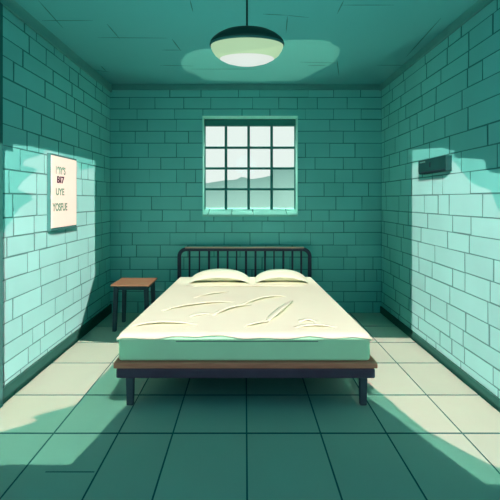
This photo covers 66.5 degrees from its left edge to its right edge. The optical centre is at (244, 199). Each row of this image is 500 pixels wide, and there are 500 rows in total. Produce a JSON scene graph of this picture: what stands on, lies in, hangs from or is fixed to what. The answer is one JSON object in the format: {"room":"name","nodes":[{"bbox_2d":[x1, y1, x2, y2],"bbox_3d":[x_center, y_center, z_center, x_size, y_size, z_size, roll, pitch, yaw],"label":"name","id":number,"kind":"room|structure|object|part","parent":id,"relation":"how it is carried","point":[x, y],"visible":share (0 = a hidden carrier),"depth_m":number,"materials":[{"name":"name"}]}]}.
{"room":"prison interior","nodes":[
{"label":"prison interior","id":0,"kind":"room"},
{"bbox_2d":[3,7,109,385],"bbox_3d":[-1.764,-0.015,3.100,0.203,3.010,3.200,0,0,0],"label":"wall","id":1,"kind":"structure","parent":0,"point":[55,282],"depth_m":3.17,"materials":[{"name":"teal brick"}]},
{"bbox_2d":[0,2,2,407],"bbox_3d":[-1.645,0.035,2.483,0.031,2.710,0.167,0,0,0],"label":"trim","id":2,"kind":"structure","parent":1,"relation":"attached to","point":[1,4],"depth_m":2.55,"materials":[{"name":"teal"}]},
{"bbox_2d":[0,0,111,91],"bbox_3d":[-1.647,-1.372,3.097,0.025,0.094,3.194,0,0,0],"label":"trim","id":3,"kind":"structure","parent":1,"relation":"attached to","point":[12,6],"depth_m":3.22,"materials":[{"name":"teal paint"}]},
{"bbox_2d":[3,304,111,403],"bbox_3d":[-1.651,1.334,3.632,0.019,0.112,2.124,0,0,0],"label":"baseboard","id":4,"kind":"structure","parent":1,"relation":"attached to","point":[10,389],"depth_m":3.20,"materials":[{"name":"paint"}]},
{"bbox_2d":[47,153,76,231],"bbox_3d":[-1.641,-0.065,3.438,0.038,0.660,0.495,0,0,0],"label":"wall sign","id":5,"kind":"object","parent":1,"relation":"attached to","point":[61,170],"visible":1,"depth_m":3.37,"materials":[{"name":"beige paper"}]},
{"bbox_2d":[110,90,381,312],"bbox_3d":[0.009,-0.015,4.832,3.749,3.010,0.275,0,0,0],"label":"wall","id":6,"kind":"structure","parent":0,"point":[157,136],"depth_m":4.70,"materials":[{"name":"teal brick"},{"name":"mortar"}]},
{"bbox_2d":[112,84,379,89],"bbox_3d":[0.009,-1.387,4.684,3.289,0.064,0.028,0,0,0],"label":"trim","id":7,"kind":"structure","parent":6,"relation":"attached to","point":[114,86],"depth_m":4.67,"materials":[{"name":"teal paint"}]},
{"bbox_2d":[203,119,297,216],"bbox_3d":[0.064,-0.414,4.822,1.167,1.238,0.275,0,0,0],"label":"window","id":8,"kind":"structure","parent":6,"relation":"in","point":[210,212],"depth_m":4.88,"materials":[{"name":"teal metal"}]},
{"bbox_3d":[0.064,0.153,4.822,1.167,0.104,0.275,0,0,0],"label":"sill","id":9,"kind":"part","parent":8,"relation":"part of","materials":[{"name":"stone"}]},
{"bbox_2d":[15,0,477,83],"bbox_3d":[0.009,-1.469,3.525,3.749,0.101,2.550,0,0,0],"label":"ceiling","id":10,"kind":"structure","parent":0,"point":[124,41],"depth_m":3.25,"materials":[{"name":"paint"}]},
{"bbox_2d":[210,0,283,66],"bbox_3d":[0.013,-1.153,2.500,0.491,0.533,0.270,0,0,0],"label":"pendant lamp","id":11,"kind":"object","parent":10,"relation":"hanging from","point":[244,46],"visible":1,"depth_m":2.41,"materials":[{"name":"white glass"}]},
{"bbox_3d":[0.013,-1.270,2.500,0.014,0.260,0.013,0,0,0],"label":"rod","id":12,"kind":"part","parent":11,"relation":"part of","materials":[{"name":"black metal"}]},
{"bbox_3d":[0.013,-1.075,2.500,0.484,0.113,0.266,0,0,0],"label":"lamp shade","id":13,"kind":"part","parent":11,"relation":"part of","materials":[{"name":"black metal"}]},
{"bbox_3d":[0.013,-0.971,2.500,0.476,0.090,0.262,0,0,0],"label":"lamp shade","id":14,"kind":"part","parent":11,"relation":"part of","materials":[{"name":"green glass"}]},
{"bbox_2d":[220,53,273,66],"bbox_3d":[0.013,-0.906,2.500,0.356,0.040,0.196,0,0,0],"label":"diffuser","id":15,"kind":"object","parent":11,"relation":"attached to","point":[241,59],"depth_m":2.45,"materials":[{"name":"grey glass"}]},
{"bbox_2d":[0,313,499,499],"bbox_3d":[0.009,1.450,3.000,3.749,0.120,3.600,0,0,0],"label":"floor","id":16,"kind":"structure","parent":0,"point":[71,432],"depth_m":2.27,"materials":[{"name":"tile"}]},
{"bbox_2d":[111,278,156,331],"bbox_3d":[-1.210,1.141,4.190,0.410,0.498,0.370,0,0,0],"label":"stool","id":17,"kind":"object","parent":16,"relation":"on","point":[124,284],"visible":0.89,"depth_m":4.04,"materials":[{"name":"brown wood"}]},
{"bbox_3d":[-1.375,1.151,4.044,0.053,0.478,0.056,0,0,0],"label":"leg","id":18,"kind":"part","parent":17,"relation":"part of","materials":[{"name":"black metal"}]},
{"bbox_3d":[-1.375,1.151,4.336,0.053,0.478,0.056,0,0,0],"label":"leg","id":19,"kind":"part","parent":17,"relation":"part of","materials":[{"name":"black metal"}]},
{"bbox_3d":[-1.210,0.902,4.190,0.410,0.020,0.370,0,0,0],"label":"seat","id":20,"kind":"part","parent":17,"relation":"part of","materials":[{"name":"brown wood"}]},
{"bbox_3d":[-1.046,1.151,4.044,0.053,0.478,0.056,0,0,0],"label":"leg","id":21,"kind":"part","parent":17,"relation":"part of","materials":[{"name":"black metal"}]},
{"bbox_3d":[-1.046,1.151,4.336,0.053,0.478,0.056,0,0,0],"label":"leg","id":22,"kind":"part","parent":17,"relation":"part of","materials":[{"name":"black metal"}]},
{"bbox_2d":[114,247,377,404],"bbox_3d":[0.004,0.979,3.594,1.773,0.823,2.088,0,0,0],"label":"bed","id":23,"kind":"object","parent":16,"relation":"on","point":[130,370],"visible":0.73,"depth_m":2.56,"materials":[{"name":"metal"}]},
{"bbox_3d":[-0.779,1.294,2.590,0.054,0.191,0.040,0,0,0],"label":"leg","id":24,"kind":"part","parent":23,"relation":"part of","materials":[{"name":"black metal"}]},
{"bbox_2d":[119,336,369,359],"bbox_3d":[-0.005,1.001,3.519,1.704,0.178,1.902,0,0,0],"label":"mattress","id":25,"kind":"object","parent":23,"relation":"on","point":[178,347],"visible":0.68,"depth_m":2.57,"materials":[{"name":"green fabric"}]},
{"bbox_2d":[116,277,371,340],"bbox_3d":[-0.005,0.910,3.508,1.725,0.080,1.900,0,0,0],"label":"sheet","id":26,"kind":"object","parent":25,"relation":"on","point":[235,309],"visible":0.92,"depth_m":3.02,"materials":[{"name":"beige fabric"}]},
{"bbox_2d":[190,269,248,282],"bbox_3d":[-0.281,0.840,4.270,0.660,0.119,0.400,0,0,-1],"label":"pillow","id":27,"kind":"object","parent":26,"relation":"on","point":[211,274],"visible":1,"depth_m":4.14,"materials":[{"name":"beige fabric"}]},
{"bbox_2d":[255,269,307,282],"bbox_3d":[0.404,0.842,4.270,0.580,0.116,0.380,0,0,1],"label":"pillow","id":28,"kind":"object","parent":26,"relation":"on","point":[273,274],"visible":1,"depth_m":4.15,"materials":[{"name":"beige fabric"}]},
{"bbox_3d":[-0.006,0.982,4.615,1.626,0.816,0.046,0,0,0],"label":"headboard","id":29,"kind":"part","parent":23,"relation":"part of","materials":[{"name":"metal"}]},
{"bbox_3d":[0.004,1.166,3.558,1.743,0.068,2.004,0,0,0],"label":"frame rail","id":30,"kind":"part","parent":23,"relation":"part of","materials":[{"name":"metal"}]},
{"bbox_3d":[0.801,1.294,2.590,0.053,0.191,0.040,0,0,0],"label":"leg","id":31,"kind":"part","parent":23,"relation":"part of","materials":[{"name":"black metal"}]},
{"bbox_2d":[381,0,499,397],"bbox_3d":[1.782,-0.015,3.100,0.203,3.010,3.200,0,0,0],"label":"wall","id":32,"kind":"structure","parent":0,"point":[440,257],"depth_m":3.13,"materials":[{"name":"teal brick"}]},
{"bbox_2d":[418,155,451,174],"bbox_3d":[1.652,-0.301,3.337,0.054,0.130,0.495,0,0,0],"label":"wall box","id":33,"kind":"object","parent":32,"relation":"attached to","point":[441,163],"visible":1,"depth_m":3.26,"materials":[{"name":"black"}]},
{"bbox_2d":[379,0,492,90],"bbox_3d":[1.667,-1.382,3.097,0.025,0.074,3.194,0,0,0],"label":"trim","id":34,"kind":"structure","parent":32,"relation":"attached to","point":[479,5],"depth_m":3.22,"materials":[{"name":"teal paint"}]},
{"bbox_2d":[380,306,499,411],"bbox_3d":[1.671,1.347,3.097,0.017,0.085,3.194,0,0,0],"label":"baseboard","id":35,"kind":"structure","parent":32,"relation":"attached to","point":[487,395],"depth_m":3.11,"materials":[{"name":"paint"}]},
{"label":"outside","id":36,"kind":"structure","parent":0,"visible":0},
{"bbox_2d":[206,170,293,208],"bbox_3d":[0.000,-0.161,33.877,33.018,6.103,28.246,0,0,0],"label":"hills","id":37,"kind":"structure","parent":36,"point":[281,178],"depth_m":28.74,"materials":[{"name":"teal"}]}
]}

